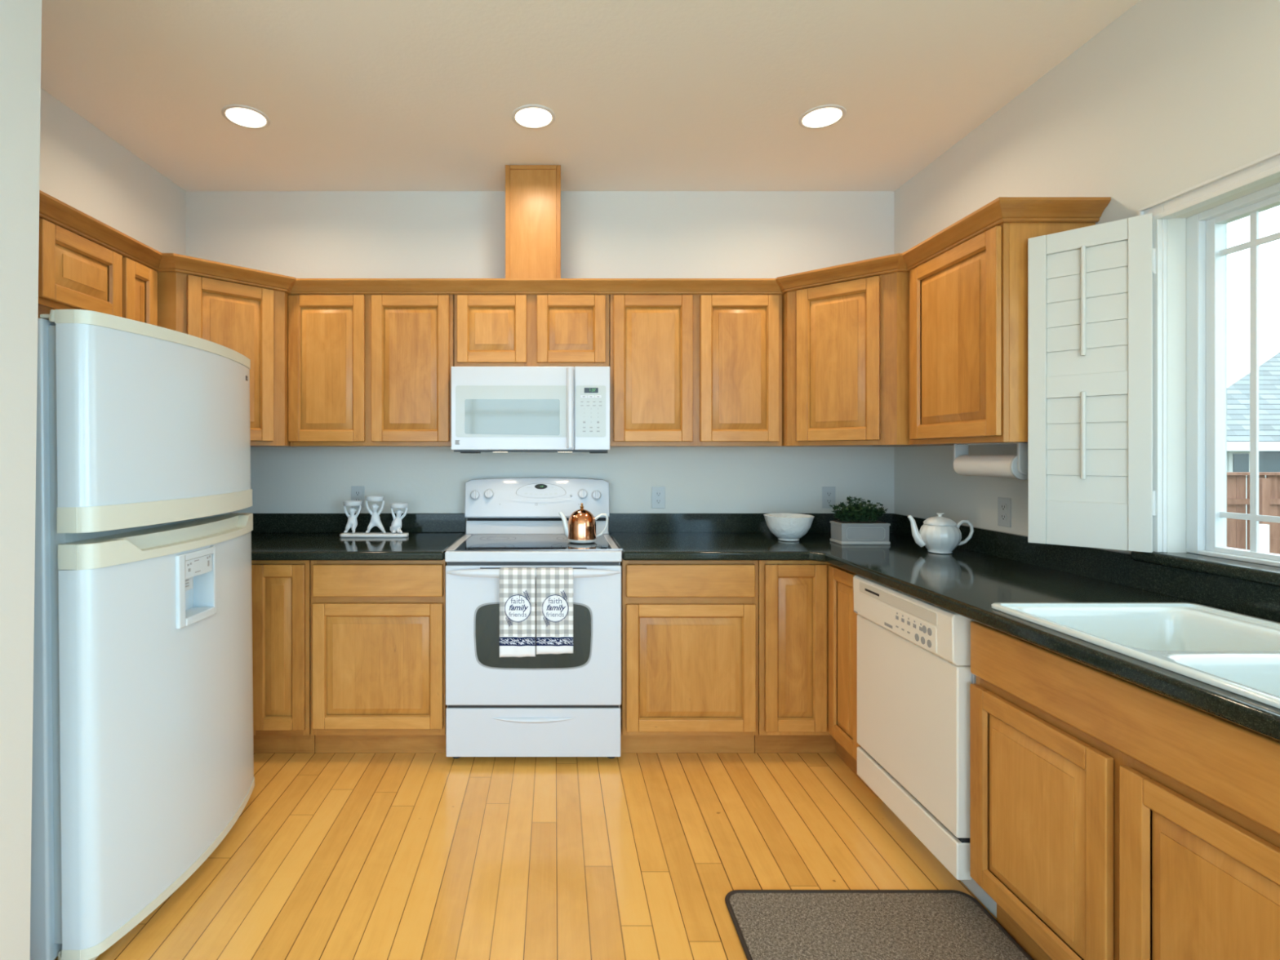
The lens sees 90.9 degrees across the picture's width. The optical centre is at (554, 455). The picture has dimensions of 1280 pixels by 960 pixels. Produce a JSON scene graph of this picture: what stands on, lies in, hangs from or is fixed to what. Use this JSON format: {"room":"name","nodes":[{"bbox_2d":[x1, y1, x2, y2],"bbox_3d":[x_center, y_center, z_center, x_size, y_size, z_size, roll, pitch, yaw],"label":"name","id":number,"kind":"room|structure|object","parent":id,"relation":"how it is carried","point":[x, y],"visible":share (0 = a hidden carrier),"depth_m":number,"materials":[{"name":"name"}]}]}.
{"room":"kitchen","nodes":[
{"label":"kitchen","id":0,"kind":"room"},
{"bbox_2d":[0,0,41,959],"bbox_3d":[-2.739,-0.044,1.383,3.122,2.743,0.115,0,0,0],"label":"wall partition","id":1,"kind":"structure","parent":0,"point":[20,20],"depth_m":1.39,"materials":[{"name":"white paint"}]},
{"bbox_2d":[39,88,186,255],"bbox_3d":[-2.038,-0.044,2.395,0.120,2.743,1.910,0,0,0],"label":"wall","id":2,"kind":"structure","parent":0,"point":[82,166],"depth_m":2.75,"materials":[{"name":"white paint"}]},
{"bbox_2d":[37,217,122,318],"bbox_3d":[-1.825,-0.648,2.018,0.299,0.299,0.829,0,0,0],"label":"upper cabinet","id":3,"kind":"object","parent":2,"relation":"attached to","point":[75,272],"visible":0.6,"depth_m":2.19,"materials":[{"name":"brown wood"}]},
{"bbox_2d":[122,256,157,325],"bbox_3d":[-1.825,-0.421,2.549,0.299,0.753,0.230,0,0,0],"label":"upper cabinet","id":4,"kind":"object","parent":2,"relation":"attached to","point":[140,282],"visible":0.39,"depth_m":2.53,"materials":[{"name":"brown wood"}]},
{"bbox_2d":[186,191,893,533],"bbox_3d":[-0.062,-0.044,3.425,4.072,2.743,0.150,0,0,0],"label":"wall","id":5,"kind":"structure","parent":0,"point":[295,234],"depth_m":3.35,"materials":[{"name":"white paint"}]},
{"bbox_2d":[157,271,294,446],"bbox_3d":[-1.633,-0.421,3.006,0.683,0.753,0.681,0,0,0],"label":"upper cabinet","id":6,"kind":"object","parent":5,"relation":"attached to","point":[251,322],"visible":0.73,"depth_m":2.86,"materials":[{"name":"brown wood"}]},
{"bbox_2d":[351,485,364,507],"bbox_3d":[-1.054,0.223,3.346,0.072,0.116,0.007,0,0,0],"label":"power outlet","id":7,"kind":"object","parent":5,"relation":"attached to","point":[357,492],"visible":0.8,"depth_m":3.35,"materials":[{"name":"grey plastic"}]},
{"bbox_2d":[354,490,360,495],"bbox_3d":[-1.054,0.203,3.344,0.034,0.028,0.003,0,0,0],"label":"socket","id":8,"kind":"object","parent":7,"relation":"attached to","point":[356,492],"depth_m":3.34,"materials":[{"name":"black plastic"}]},
{"bbox_2d":[251,513,466,532],"bbox_3d":[-1.224,0.362,3.337,1.502,0.102,0.019,0,0,0],"label":"backsplash","id":9,"kind":"structure","parent":5,"relation":"attached to","point":[262,522],"depth_m":3.33,"materials":[{"name":"stone"}]},
{"bbox_2d":[288,294,454,446],"bbox_3d":[-0.890,-0.421,3.182,0.797,0.753,0.327,0,0,0],"label":"upper cabinet","id":10,"kind":"object","parent":5,"relation":"attached to","point":[364,370],"visible":0.97,"depth_m":3.02,"materials":[{"name":"brown wood"}]},
{"bbox_2d":[454,294,608,367],"bbox_3d":[-0.111,-0.612,3.182,0.757,0.373,0.327,0,0,0],"label":"upper cabinet","id":11,"kind":"object","parent":5,"relation":"attached to","point":[491,330],"visible":0.98,"depth_m":3.02,"materials":[{"name":"brown wood"}]},
{"bbox_2d":[451,366,609,453],"bbox_3d":[-0.113,-0.215,3.131,0.754,0.411,0.424,0,0,0],"label":"microwave","id":12,"kind":"object","parent":11,"relation":"attached to","point":[495,409],"visible":1,"depth_m":2.95,"materials":[{"name":"white plastic"}]},
{"bbox_2d":[505,164,560,278],"bbox_3d":[-0.104,-1.131,3.188,0.270,0.567,0.300,0,0,0],"label":"duct cover","id":13,"kind":"object","parent":11,"relation":"on","point":[532,192],"visible":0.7,"depth_m":3.05,"materials":[{"name":"brown wood"}]},
{"bbox_2d":[651,486,665,508],"bbox_3d":[0.558,0.227,3.346,0.072,0.116,0.007,0,0,0],"label":"power outlet","id":14,"kind":"object","parent":5,"relation":"attached to","point":[658,493],"visible":1,"depth_m":3.35,"materials":[{"name":"grey plastic"}]},
{"bbox_2d":[655,491,662,496],"bbox_3d":[0.558,0.207,3.344,0.034,0.028,0.003,0,0,0],"label":"socket","id":15,"kind":"object","parent":14,"relation":"attached to","point":[657,493],"depth_m":3.34,"materials":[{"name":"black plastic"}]},
{"bbox_2d":[655,498,662,503],"bbox_3d":[0.558,0.247,3.344,0.034,0.028,0.003,0,0,0],"label":"socket","id":16,"kind":"object","parent":14,"relation":"attached to","point":[657,500],"depth_m":3.34,"materials":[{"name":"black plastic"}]},
{"bbox_2d":[608,294,782,446],"bbox_3d":[0.691,-0.421,3.182,0.839,0.753,0.327,0,0,0],"label":"upper cabinet","id":17,"kind":"object","parent":5,"relation":"attached to","point":[686,370],"visible":0.98,"depth_m":3.02,"materials":[{"name":"brown wood"}]},
{"bbox_2d":[822,486,835,508],"bbox_3d":[1.472,0.227,3.346,0.072,0.116,0.007,0,0,0],"label":"power outlet","id":18,"kind":"object","parent":5,"relation":"attached to","point":[828,493],"visible":0.95,"depth_m":3.35,"materials":[{"name":"grey plastic"}]},
{"bbox_2d":[826,491,832,496],"bbox_3d":[1.472,0.207,3.344,0.034,0.028,0.003,0,0,0],"label":"socket","id":19,"kind":"object","parent":18,"relation":"attached to","point":[828,493],"depth_m":3.34,"materials":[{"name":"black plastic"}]},
{"bbox_2d":[826,498,832,503],"bbox_3d":[1.472,0.247,3.344,0.034,0.028,0.003,0,0,0],"label":"socket","id":20,"kind":"object","parent":18,"relation":"attached to","point":[828,500],"depth_m":3.34,"materials":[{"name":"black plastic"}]},
{"bbox_2d":[777,271,953,446],"bbox_3d":[1.468,-0.421,3.006,0.706,0.753,0.681,0,0,0],"label":"upper cabinet","id":21,"kind":"object","parent":5,"relation":"attached to","point":[846,344],"visible":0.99,"depth_m":2.79,"materials":[{"name":"brown wood"}]},
{"bbox_2d":[54,752,1034,959],"bbox_3d":[-1.263,1.387,-0.175,6.474,0.120,7.350,0,0,0],"label":"floor","id":22,"kind":"structure","parent":0,"point":[328,856],"depth_m":2.06,"materials":[{"name":"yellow wood"}]},
{"bbox_2d":[30,309,254,959],"bbox_3d":[-1.518,0.478,2.000,0.867,1.701,0.862,-1,0,0],"label":"refrigerator","id":23,"kind":"object","parent":22,"relation":"on","point":[143,749],"visible":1,"depth_m":1.69,"materials":[{"name":"white metal"}]},
{"bbox_2d":[251,560,315,753],"bbox_3d":[-1.333,0.890,3.023,0.533,0.871,0.645,0,0,0],"label":"base cabinet","id":24,"kind":"object","parent":22,"relation":"on","point":[281,590],"visible":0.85,"depth_m":2.70,"materials":[{"name":"brown wood"}]},
{"bbox_2d":[311,558,447,753],"bbox_3d":[-0.769,0.890,3.023,0.589,0.871,0.645,0,0,0],"label":"base cabinet","id":25,"kind":"object","parent":22,"relation":"on","point":[378,628],"visible":0.95,"depth_m":2.70,"materials":[{"name":"brown wood"}]},
{"bbox_2d":[251,513,466,560],"bbox_3d":[-1.224,0.382,3.007,1.502,0.142,0.679,0,0,0],"label":"countertop","id":26,"kind":"structure","parent":25,"relation":"on","point":[274,536],"depth_m":3.10,"materials":[{"name":"stone"}]},
{"bbox_2d":[339,495,408,537],"bbox_3d":[-0.911,0.310,3.165,0.346,0.204,0.092,0,0,0],"label":"candle holder","id":27,"kind":"object","parent":26,"relation":"on","point":[396,526],"visible":1,"depth_m":3.15,"materials":[{"name":"white ceramic"}]},
{"bbox_2d":[444,477,622,758],"bbox_3d":[-0.090,0.723,2.971,0.771,1.208,0.703,0,0,0],"label":"range","id":28,"kind":"object","parent":22,"relation":"on","point":[564,704],"visible":0.94,"depth_m":2.67,"materials":[{"name":"white metal"}]},
{"bbox_2d":[499,568,535,657],"bbox_3d":[-0.155,0.662,2.640,0.151,0.373,0.051,0,0,0],"label":"dish towel","id":29,"kind":"object","parent":28,"relation":"hanging from","point":[517,585],"visible":1,"depth_m":2.62,"materials":[{"name":"fabric"}]},
{"bbox_2d":[536,568,573,654],"bbox_3d":[0.002,0.656,2.640,0.155,0.361,0.051,0,0,0],"label":"dish towel","id":30,"kind":"object","parent":28,"relation":"hanging from","point":[554,586],"visible":1,"depth_m":2.62,"materials":[{"name":"fabric"}]},
{"bbox_2d":[558,502,608,543],"bbox_3d":[0.138,0.319,2.964,0.195,0.186,0.149,0,0,36],"label":"kettle","id":31,"kind":"object","parent":28,"relation":"on","point":[580,527],"visible":1,"depth_m":2.92,"materials":[{"name":"brown metal"}]},
{"bbox_2d":[620,558,758,753],"bbox_3d":[0.593,0.890,3.023,0.594,0.871,0.645,0,0,0],"label":"base cabinet","id":32,"kind":"object","parent":22,"relation":"on","point":[690,628],"visible":1,"depth_m":2.70,"materials":[{"name":"brown wood"}]},
{"bbox_2d":[754,560,879,797],"bbox_3d":[1.356,0.890,2.882,0.926,0.871,0.928,0,0,0],"label":"base cabinet","id":33,"kind":"object","parent":22,"relation":"on","point":[807,620],"visible":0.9,"depth_m":2.70,"materials":[{"name":"brown wood"}]},
{"bbox_2d":[608,513,1279,741],"bbox_3d":[1.057,0.382,2.063,1.528,0.142,2.567,0,0,0],"label":"countertop","id":34,"kind":"structure","parent":33,"relation":"on","point":[993,566],"depth_m":2.08,"materials":[{"name":"stone"}]},
{"bbox_2d":[763,513,813,541],"bbox_3d":[1.137,0.352,3.030,0.231,0.120,0.231,0,0,0],"label":"bowl","id":35,"kind":"object","parent":34,"relation":"on","point":[785,526],"visible":1,"depth_m":2.96,"materials":[{"name":"white ceramic"}]},
{"bbox_2d":[829,496,890,544],"bbox_3d":[1.428,0.303,2.941,0.270,0.219,0.161,0,0,0],"label":"planter","id":36,"kind":"object","parent":34,"relation":"on","point":[853,531],"visible":1,"depth_m":2.88,"materials":[{"name":"silver metal"}]},
{"bbox_2d":[907,512,973,554],"bbox_3d":[1.635,0.328,2.645,0.208,0.168,0.154,0,0,-21],"label":"teapot","id":37,"kind":"object","parent":34,"relation":"on","point":[941,535],"visible":1,"depth_m":2.61,"materials":[{"name":"white ceramic"}]},
{"bbox_2d":[991,602,1279,708],"bbox_3d":[1.460,0.498,1.285,0.562,0.194,0.840,0,0,0],"label":"sink","id":38,"kind":"object","parent":34,"relation":"in","point":[1234,652],"visible":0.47,"depth_m":1.56,"materials":[{"name":"white ceramic"}]},
{"bbox_2d":[724,889,1033,959],"bbox_3d":[0.879,1.321,1.293,0.749,0.011,1.201,0,0,0],"label":"floor mat","id":39,"kind":"object","parent":22,"relation":"on","point":[769,924],"visible":1,"depth_m":1.75,"materials":[{"name":"brown"}]},
{"bbox_2d":[853,574,996,918],"bbox_3d":[1.459,0.892,2.097,0.616,0.866,0.630,0,0,0],"label":"dishwasher","id":40,"kind":"object","parent":22,"relation":"on","point":[914,676],"visible":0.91,"depth_m":2.00,"materials":[{"name":"white metal"}]},
{"bbox_2d":[969,621,1279,959],"bbox_3d":[1.502,0.890,1.292,0.635,0.871,0.990,0,0,0],"label":"base cabinet","id":41,"kind":"object","parent":22,"relation":"on","point":[1112,817],"visible":0.96,"depth_m":1.34,"materials":[{"name":"brown wood"}]},
{"bbox_2d":[40,0,1140,191],"bbox_3d":[-1.263,-1.476,-0.175,6.474,0.120,7.350,0,0,0],"label":"ceiling","id":42,"kind":"structure","parent":0,"point":[356,95],"depth_m":2.36,"materials":[{"name":"white paint"}]},
{"bbox_2d":[221,104,270,128],"bbox_3d":[-1.290,-1.413,2.612,0.184,0.006,0.184,0,0,0],"label":"recessed light","id":43,"kind":"object","parent":42,"relation":"in","point":[242,116],"visible":1,"depth_m":2.61,"materials":[{"name":"white"}]},
{"bbox_2d":[511,104,555,128],"bbox_3d":[-0.087,-1.413,2.612,0.184,0.006,0.184,0,0,0],"label":"recessed light","id":44,"kind":"object","parent":42,"relation":"in","point":[530,116],"visible":1,"depth_m":2.61,"materials":[{"name":"white"}]},
{"bbox_2d":[798,104,846,128],"bbox_3d":[1.120,-1.413,2.612,0.184,0.006,0.184,0,0,0],"label":"recessed light","id":45,"kind":"object","parent":42,"relation":"in","point":[824,116],"visible":1,"depth_m":2.61,"materials":[{"name":"white"}]},
{"bbox_2d":[893,0,1279,553],"bbox_3d":[1.899,-0.044,-0.175,0.150,2.743,7.050,0,0,0],"label":"wall","id":46,"kind":"structure","parent":0,"point":[1169,98],"depth_m":1.98,"materials":[{"name":"white paint"}]},
{"bbox_2d":[608,513,1279,621],"bbox_3d":[1.057,0.362,2.063,1.528,0.102,2.567,0,0,0],"label":"backsplash","id":47,"kind":"structure","parent":46,"relation":"attached to","point":[1261,600],"depth_m":2.19,"materials":[{"name":"laminate"}]},
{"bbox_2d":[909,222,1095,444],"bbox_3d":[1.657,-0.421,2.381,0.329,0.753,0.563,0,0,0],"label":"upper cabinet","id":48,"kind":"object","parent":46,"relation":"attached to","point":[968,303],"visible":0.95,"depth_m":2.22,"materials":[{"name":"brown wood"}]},
{"bbox_2d":[39,190,1111,294],"bbox_3d":[0.062,-0.814,2.321,3.519,0.063,1.435,0,0,0],"label":"crown molding","id":49,"kind":"structure","parent":48,"relation":"attached to","point":[1002,210],"depth_m":2.78,"materials":[{"name":"brown wood"}]},
{"bbox_2d":[953,442,1027,479],"bbox_3d":[1.630,0.021,2.329,0.092,0.130,0.358,0,0,0],"label":"paper towel holder","id":50,"kind":"object","parent":48,"relation":"attached to","point":[1019,464],"visible":0.45,"depth_m":2.16,"materials":[{"name":"grey plastic"}]},
{"bbox_2d":[953,454,1017,478],"bbox_3d":[1.630,0.040,2.329,0.082,0.082,0.313,0,0,0],"label":"paper towel roll","id":51,"kind":"object","parent":50,"relation":"in","point":[981,465],"visible":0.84,"depth_m":2.32,"materials":[{"name":"white paper"}]},
{"bbox_2d":[997,497,1011,527],"bbox_3d":[1.820,0.230,2.526,0.007,0.116,0.072,0,0,0],"label":"power outlet","id":52,"kind":"object","parent":46,"relation":"attached to","point":[1004,504],"visible":1,"depth_m":2.52,"materials":[{"name":"grey plastic"}]},
{"bbox_2d":[1000,503,1006,511],"bbox_3d":[1.818,0.210,2.526,0.003,0.028,0.034,0,0,0],"label":"socket","id":53,"kind":"object","parent":52,"relation":"attached to","point":[1002,506],"depth_m":2.53,"materials":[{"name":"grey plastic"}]},
{"bbox_2d":[1000,513,1006,520],"bbox_3d":[1.818,0.250,2.526,0.003,0.028,0.034,0,0,0],"label":"socket","id":54,"kind":"object","parent":52,"relation":"attached to","point":[1002,516],"depth_m":2.53,"materials":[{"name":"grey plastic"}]},
{"bbox_2d":[1027,213,1155,552],"bbox_3d":[1.688,-0.215,1.972,0.036,1.013,0.306,0,0,-43],"label":"plantation shutter","id":55,"kind":"object","parent":46,"relation":"attached to","point":[1091,288],"visible":1,"depth_m":1.96,"materials":[{"name":"white paint"}]},
{"bbox_2d":[1131,551,1279,586],"bbox_3d":[1.838,0.308,1.283,0.112,0.036,1.306,0,0,0],"label":"window sill","id":56,"kind":"structure","parent":46,"relation":"attached to","point":[1268,575],"depth_m":1.70,"materials":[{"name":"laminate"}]},
{"bbox_2d":[1137,150,1279,552],"bbox_3d":[1.816,-0.214,1.290,0.036,1.009,1.180,0,0,0],"label":"trim","id":57,"kind":"structure","parent":46,"relation":"attached to","point":[1273,173],"depth_m":1.86,"materials":[{"name":"white wood"}]},
{"bbox_2d":[1186,182,1279,567],"bbox_3d":[1.914,-0.208,1.288,0.070,1.000,1.137,0,0,0],"label":"window","id":58,"kind":"structure","parent":46,"relation":"in","point":[1206,250],"depth_m":1.80,"materials":[{"name":"white plastic"}]},
{"label":"outside","id":59,"kind":"structure","parent":0,"visible":0},
{"bbox_3d":[31.100,2.727,20.000,57.800,0.200,80.000,0,0,0],"label":"ground","id":60,"kind":"structure","parent":59,"visible":0},
{"bbox_2d":[1226,351,1279,549],"bbox_3d":[20.300,-0.074,16.010,14.600,5.398,4.780,0,0,0],"label":"neighbor house","id":61,"kind":"structure","parent":60,"relation":"on","point":[1237,393],"depth_m":14.16,"materials":[{"name":"white"}]},
{"bbox_2d":[1226,471,1279,554],"bbox_3d":[10.650,1.436,8.975,14.900,2.378,0.230,0,0,0],"label":"fence","id":62,"kind":"object","parent":60,"relation":"on","point":[1269,486],"visible":0.05,"depth_m":9.03,"materials":[{"name":"brown wood"}]},
{"bbox_2d":[1258,524,1269,552],"bbox_3d":[7.965,1.701,7.015,0.070,1.848,0.070,0,0,0],"label":"post","id":63,"kind":"object","parent":60,"relation":"on","point":[1264,529],"visible":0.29,"depth_m":6.98,"materials":[{"name":"white"}]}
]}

